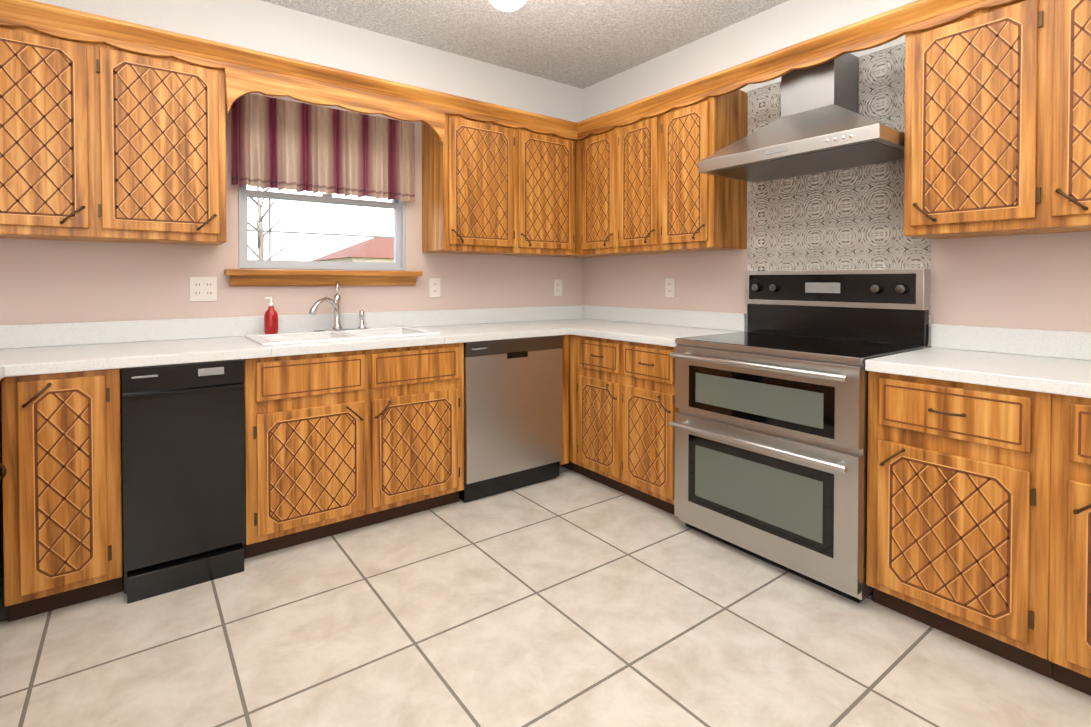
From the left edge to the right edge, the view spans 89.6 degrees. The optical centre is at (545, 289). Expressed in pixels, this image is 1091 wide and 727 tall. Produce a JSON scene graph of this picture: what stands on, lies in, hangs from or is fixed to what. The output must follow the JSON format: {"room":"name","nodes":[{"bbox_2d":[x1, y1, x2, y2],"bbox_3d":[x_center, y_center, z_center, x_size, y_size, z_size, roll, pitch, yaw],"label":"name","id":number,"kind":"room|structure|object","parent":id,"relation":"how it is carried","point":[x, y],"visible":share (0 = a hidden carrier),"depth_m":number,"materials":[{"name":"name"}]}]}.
{"room":"kitchen","nodes":[
{"label":"kitchen","id":0,"kind":"room"},
{"bbox_2d":[0,0,582,324],"bbox_3d":[-1.265,-0.180,3.130,4.050,2.650,0.150,-1,1,-37],"label":"wall","id":1,"kind":"structure","parent":0,"point":[52,281],"depth_m":2.91,"materials":[{"name":"paint"}]},
{"bbox_2d":[0,26,99,241],"bbox_3d":[-2.101,-0.645,2.204,0.465,0.868,0.319,-1,1,-37],"label":"upper cabinet","id":2,"kind":"object","parent":1,"relation":"attached to","point":[50,86],"depth_m":2.14,"materials":[{"name":"brown wood"}]},
{"bbox_2d":[96,44,226,245],"bbox_3d":[-1.728,-0.649,2.482,0.465,0.868,0.319,-1,1,-37],"label":"upper cabinet","id":3,"kind":"object","parent":1,"relation":"attached to","point":[102,143],"depth_m":2.35,"materials":[{"name":"brown wood"}]},
{"bbox_2d":[0,0,576,145],"bbox_3d":[-1.148,-0.950,2.695,3.428,0.298,0.064,-1,1,-37],"label":"crown molding","id":4,"kind":"structure","parent":3,"relation":"attached to","point":[247,71],"depth_m":2.60,"materials":[{"name":"brown wood"}]},
{"bbox_2d":[189,277,216,300],"bbox_3d":[-1.690,-0.002,2.715,0.115,0.120,0.009,-1,1,-37],"label":"electrical outlet","id":5,"kind":"object","parent":1,"relation":"attached to","point":[203,288],"visible":1,"depth_m":2.71,"materials":[{"name":"white plastic"}]},
{"bbox_2d":[231,94,414,201],"bbox_3d":[-1.183,-0.759,3.031,0.995,0.477,0.089,-1,1,-37],"label":"curtain valance","id":6,"kind":"object","parent":1,"relation":"attached to","point":[279,144],"visible":0.98,"depth_m":2.98,"materials":[{"name":"fabric"}]},
{"bbox_2d":[224,185,422,286],"bbox_3d":[-1.214,-0.461,3.086,1.035,0.883,0.195,-1,1,-37],"label":"window","id":7,"kind":"structure","parent":1,"relation":"in","point":[396,205],"depth_m":3.04,"materials":[{"name":"glass"}]},
{"bbox_2d":[429,278,439,296],"bbox_3d":[-0.696,-0.011,3.456,0.075,0.120,0.009,-1,1,-37],"label":"electrical outlet","id":8,"kind":"object","parent":1,"relation":"attached to","point":[434,287],"visible":1,"depth_m":3.45,"materials":[{"name":"white plastic"}]},
{"bbox_2d":[422,115,574,256],"bbox_3d":[-0.268,-0.666,3.554,0.986,0.868,0.346,-1,1,-37],"label":"upper cabinet","id":9,"kind":"object","parent":1,"relation":"attached to","point":[490,188],"visible":1,"depth_m":3.37,"materials":[{"name":"brown wood"}]},
{"bbox_2d":[554,280,561,295],"bbox_3d":[0.091,-0.013,4.043,0.075,0.120,0.009,-1,1,-37],"label":"electrical outlet","id":10,"kind":"object","parent":1,"relation":"attached to","point":[557,287],"visible":1,"depth_m":4.04,"materials":[{"name":"white plastic"}]},
{"bbox_2d":[552,141,575,256],"bbox_3d":[0.262,-0.672,3.956,0.300,0.868,0.338,-1,1,-37],"label":"upper cabinet","id":11,"kind":"object","parent":1,"relation":"attached to","point":[575,141],"depth_m":3.78,"materials":[{"name":"brown wood"}]},
{"bbox_2d":[260,0,788,88],"bbox_3d":[0.155,-1.526,1.205,4.050,0.100,4.900,-1,1,-37],"label":"ceiling","id":12,"kind":"structure","parent":0,"point":[582,44],"depth_m":3.15,"materials":[{"name":"white paint"}]},
{"bbox_2d":[489,0,525,11],"bbox_3d":[-0.122,-1.207,1.715,0.962,0.550,0.962,0,1,-12],"label":"ceiling light","id":13,"kind":"object","parent":12,"relation":"hanging from","point":[507,5],"visible":1,"depth_m":1.84,"materials":[{"name":"white"}]},
{"bbox_2d":[0,465,1090,726],"bbox_3d":[0.155,1.204,1.247,4.050,0.060,4.900,-1,1,-37],"label":"floor","id":14,"kind":"structure","parent":0,"point":[566,597],"depth_m":1.80,"materials":[{"name":"tile"}]},
{"bbox_2d":[0,380,6,582],"bbox_3d":[-1.921,0.736,1.452,0.619,0.870,0.529,-1,1,-37],"label":"base cabinet","id":15,"kind":"object","parent":14,"relation":"on","point":[2,466],"visible":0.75,"depth_m":1.78,"materials":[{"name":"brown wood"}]},
{"bbox_2d":[0,324,15,379],"bbox_3d":[-1.320,0.243,0.629,0.660,0.140,3.798,-1,1,-37],"label":"countertop","id":16,"kind":"structure","parent":15,"relation":"on","point":[5,334],"depth_m":2.17,"materials":[{"name":"stone"}]},
{"bbox_2d":[1,368,123,621],"bbox_3d":[-1.891,0.724,2.195,0.320,0.870,0.619,-1,1,-37],"label":"base cabinet","id":17,"kind":"object","parent":14,"relation":"on","point":[62,485],"depth_m":1.95,"materials":[{"name":"brown wood"}]},
{"bbox_2d":[121,359,245,603],"bbox_3d":[-1.584,0.723,2.396,0.403,0.867,0.648,-1,1,-37],"label":"trash compactor","id":18,"kind":"object","parent":14,"relation":"on","point":[183,445],"visible":0.92,"depth_m":2.15,"materials":[{"name":"black metal"}]},
{"bbox_2d":[459,335,562,502],"bbox_3d":[-0.339,0.708,3.344,0.646,0.867,0.616,-1,1,-37],"label":"dishwasher","id":19,"kind":"object","parent":14,"relation":"on","point":[512,414],"visible":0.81,"depth_m":3.08,"materials":[{"name":"silver metal"}]},
{"bbox_2d":[559,335,570,469],"bbox_3d":[0.232,0.700,3.767,0.600,0.870,0.638,-1,1,-37],"label":"base cabinet","id":20,"kind":"object","parent":14,"relation":"on","point":[568,465],"depth_m":3.37,"materials":[{"name":"brown wood"}]},
{"bbox_2d":[4,305,595,376],"bbox_3d":[-0.763,0.206,3.013,3.086,0.140,0.643,-1,1,-37],"label":"countertop","id":21,"kind":"structure","parent":20,"relation":"on","point":[45,348],"depth_m":2.57,"materials":[{"name":"stone"}]},
{"bbox_2d":[308,282,367,331],"bbox_3d":[-1.119,0.091,2.975,0.336,0.265,0.140,-1,1,-37],"label":"faucet","id":22,"kind":"object","parent":21,"relation":"on","point":[335,302],"visible":0.98,"depth_m":2.99,"materials":[{"name":"silver metal"}]},
{"bbox_2d":[244,326,439,345],"bbox_3d":[-1.039,0.324,2.838,0.845,0.196,0.490,-1,1,-37],"label":"sink","id":23,"kind":"object","parent":21,"relation":"in","point":[281,338],"visible":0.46,"depth_m":2.83,"materials":[{"name":"white ceramic"}]},
{"bbox_2d":[264,297,277,333],"bbox_3d":[-1.407,0.132,2.817,0.066,0.188,0.065,-1,1,-37],"label":"soap bottle","id":24,"kind":"object","parent":23,"relation":"on","point":[271,321],"visible":1,"depth_m":2.79,"materials":[{"name":"red plastic"}]},
{"bbox_2d":[358,310,365,327],"bbox_3d":[-1.032,0.166,3.090,0.044,0.097,0.044,-1,1,-37],"label":"sprayer","id":25,"kind":"object","parent":23,"relation":"on","point":[361,317],"visible":1,"depth_m":3.08,"materials":[{"name":"silver metal"}]},
{"bbox_2d":[571,334,618,490],"bbox_3d":[0.536,0.706,3.344,0.619,0.870,0.404,-1,1,-37],"label":"base cabinet","id":26,"kind":"object","parent":14,"relation":"on","point":[594,361],"depth_m":3.17,"materials":[{"name":"brown wood"}]},
{"bbox_2d":[619,340,679,514],"bbox_3d":[0.777,0.711,3.020,0.619,0.870,0.404,-1,1,-37],"label":"base cabinet","id":27,"kind":"object","parent":14,"relation":"on","point":[647,407],"depth_m":2.85,"materials":[{"name":"brown wood"}]},
{"bbox_2d":[568,306,745,346],"bbox_3d":[0.643,0.204,3.161,0.656,0.140,0.800,-1,1,-37],"label":"countertop","id":28,"kind":"structure","parent":27,"relation":"on","point":[661,327],"depth_m":3.30,"materials":[{"name":"stone"}]},
{"bbox_2d":[669,269,929,602],"bbox_3d":[1.105,0.532,2.481,0.707,1.245,0.845,-1,1,-37],"label":"range","id":29,"kind":"object","parent":14,"relation":"on","point":[771,441],"visible":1,"depth_m":2.32,"materials":[{"name":"silver metal"}]},
{"bbox_2d":[866,371,1054,677],"bbox_3d":[1.555,0.727,1.978,0.619,0.870,0.500,-1,1,-37],"label":"base cabinet","id":30,"kind":"object","parent":14,"relation":"on","point":[979,516],"depth_m":1.76,"materials":[{"name":"brown wood"}]},
{"bbox_2d":[1051,394,1090,695],"bbox_3d":[1.854,0.734,1.577,0.619,0.870,0.500,-1,1,-37],"label":"base cabinet","id":31,"kind":"object","parent":14,"relation":"on","point":[1071,588],"depth_m":1.55,"materials":[{"name":"brown wood"}]},
{"bbox_2d":[865,324,1090,397],"bbox_3d":[1.984,0.232,1.385,0.633,0.140,1.947,-1,1,-37],"label":"countertop","id":32,"kind":"structure","parent":31,"relation":"on","point":[1050,361],"depth_m":1.95,"materials":[{"name":"stone"}]},
{"bbox_2d":[582,0,1090,347],"bbox_3d":[1.763,-0.168,2.332,0.150,2.650,4.750,-1,1,-37],"label":"wall","id":33,"kind":"structure","parent":0,"point":[1037,281],"depth_m":2.81,"materials":[{"name":"paint"}]},
{"bbox_2d":[576,128,643,257],"bbox_3d":[0.463,-0.668,3.671,0.319,0.868,0.359,-1,1,-37],"label":"upper cabinet","id":34,"kind":"object","parent":33,"relation":"attached to","point":[595,154],"depth_m":3.59,"materials":[{"name":"brown wood"}]},
{"bbox_2d":[616,116,659,253],"bbox_3d":[0.675,-0.663,3.387,0.319,0.868,0.349,-1,1,-37],"label":"upper cabinet","id":35,"kind":"object","parent":33,"relation":"attached to","point":[643,186],"depth_m":3.29,"materials":[{"name":"brown wood"}]},
{"bbox_2d":[665,278,674,296],"bbox_3d":[0.793,-0.011,3.499,0.009,0.120,0.075,-1,1,-37],"label":"electrical outlet","id":36,"kind":"object","parent":33,"relation":"attached to","point":[669,287],"visible":1,"depth_m":3.50,"materials":[{"name":"white plastic"}]},
{"bbox_2d":[660,90,746,253],"bbox_3d":[0.887,-0.659,3.103,0.319,0.868,0.359,-1,1,-37],"label":"upper cabinet","id":37,"kind":"object","parent":33,"relation":"attached to","point":[699,212],"depth_m":2.98,"materials":[{"name":"brown wood"}]},
{"bbox_2d":[698,53,904,182],"bbox_3d":[1.194,-0.827,2.524,0.488,0.511,0.825,-1,1,-37],"label":"range hood","id":38,"kind":"object","parent":33,"relation":"attached to","point":[821,124],"visible":0.88,"depth_m":2.47,"materials":[{"name":"silver metal"}]},
{"bbox_2d":[746,42,930,345],"bbox_3d":[1.384,-0.427,2.699,0.010,1.332,0.884,-1,1,-37],"label":"backsplash","id":39,"kind":"structure","parent":33,"relation":"attached to","point":[848,219],"depth_m":2.63,"materials":[{"name":"grey tile"}]},
{"bbox_2d":[904,0,1059,238],"bbox_3d":[1.651,-0.643,2.079,0.319,0.868,0.420,-1,1,-37],"label":"upper cabinet","id":40,"kind":"object","parent":33,"relation":"attached to","point":[997,121],"depth_m":1.96,"materials":[{"name":"brown wood"}]},
{"bbox_2d":[1048,0,1090,232],"bbox_3d":[1.902,-0.638,1.742,0.319,0.868,0.420,-1,1,-37],"label":"upper cabinet","id":41,"kind":"object","parent":33,"relation":"attached to","point":[1069,53],"depth_m":1.77,"materials":[{"name":"brown wood"}]},
{"bbox_2d":[575,0,1023,140],"bbox_3d":[1.204,-1.042,2.384,0.064,0.104,3.973,-1,1,-37],"label":"crown molding","id":42,"kind":"structure","parent":41,"relation":"attached to","point":[883,28],"depth_m":2.45,"materials":[{"name":"brown wood"}]},
{"label":"outside","id":43,"kind":"structure","parent":0,"visible":0},
{"bbox_2d":[246,185,393,260],"bbox_3d":[-33.903,-19.132,53.321,90.000,41.000,0.100,-1,1,-37],"label":"sky","id":44,"kind":"structure","parent":43,"point":[306,242],"depth_m":59.85,"materials":[{"name":"white"}]},
{"bbox_3d":[-15.982,1.061,29.608,90.000,0.050,59.840,-1,1,-37],"label":"ground","id":45,"kind":"structure","parent":43,"visible":0},
{"bbox_2d":[248,186,306,259],"bbox_3d":[-12.091,-2.482,21.110,6.268,7.305,3.576,-1,1,-37],"label":"tree","id":46,"kind":"object","parent":45,"relation":"on","point":[259,235],"depth_m":22.57,"materials":[{"name":"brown plant"}]},
{"bbox_2d":[311,236,393,262],"bbox_3d":[-9.309,-1.416,39.440,12.300,4.600,9.000,-1,1,-37],"label":"house","id":47,"kind":"structure","parent":45,"relation":"on","point":[355,250],"depth_m":34.71,"materials":[{"name":"red"}]}
]}

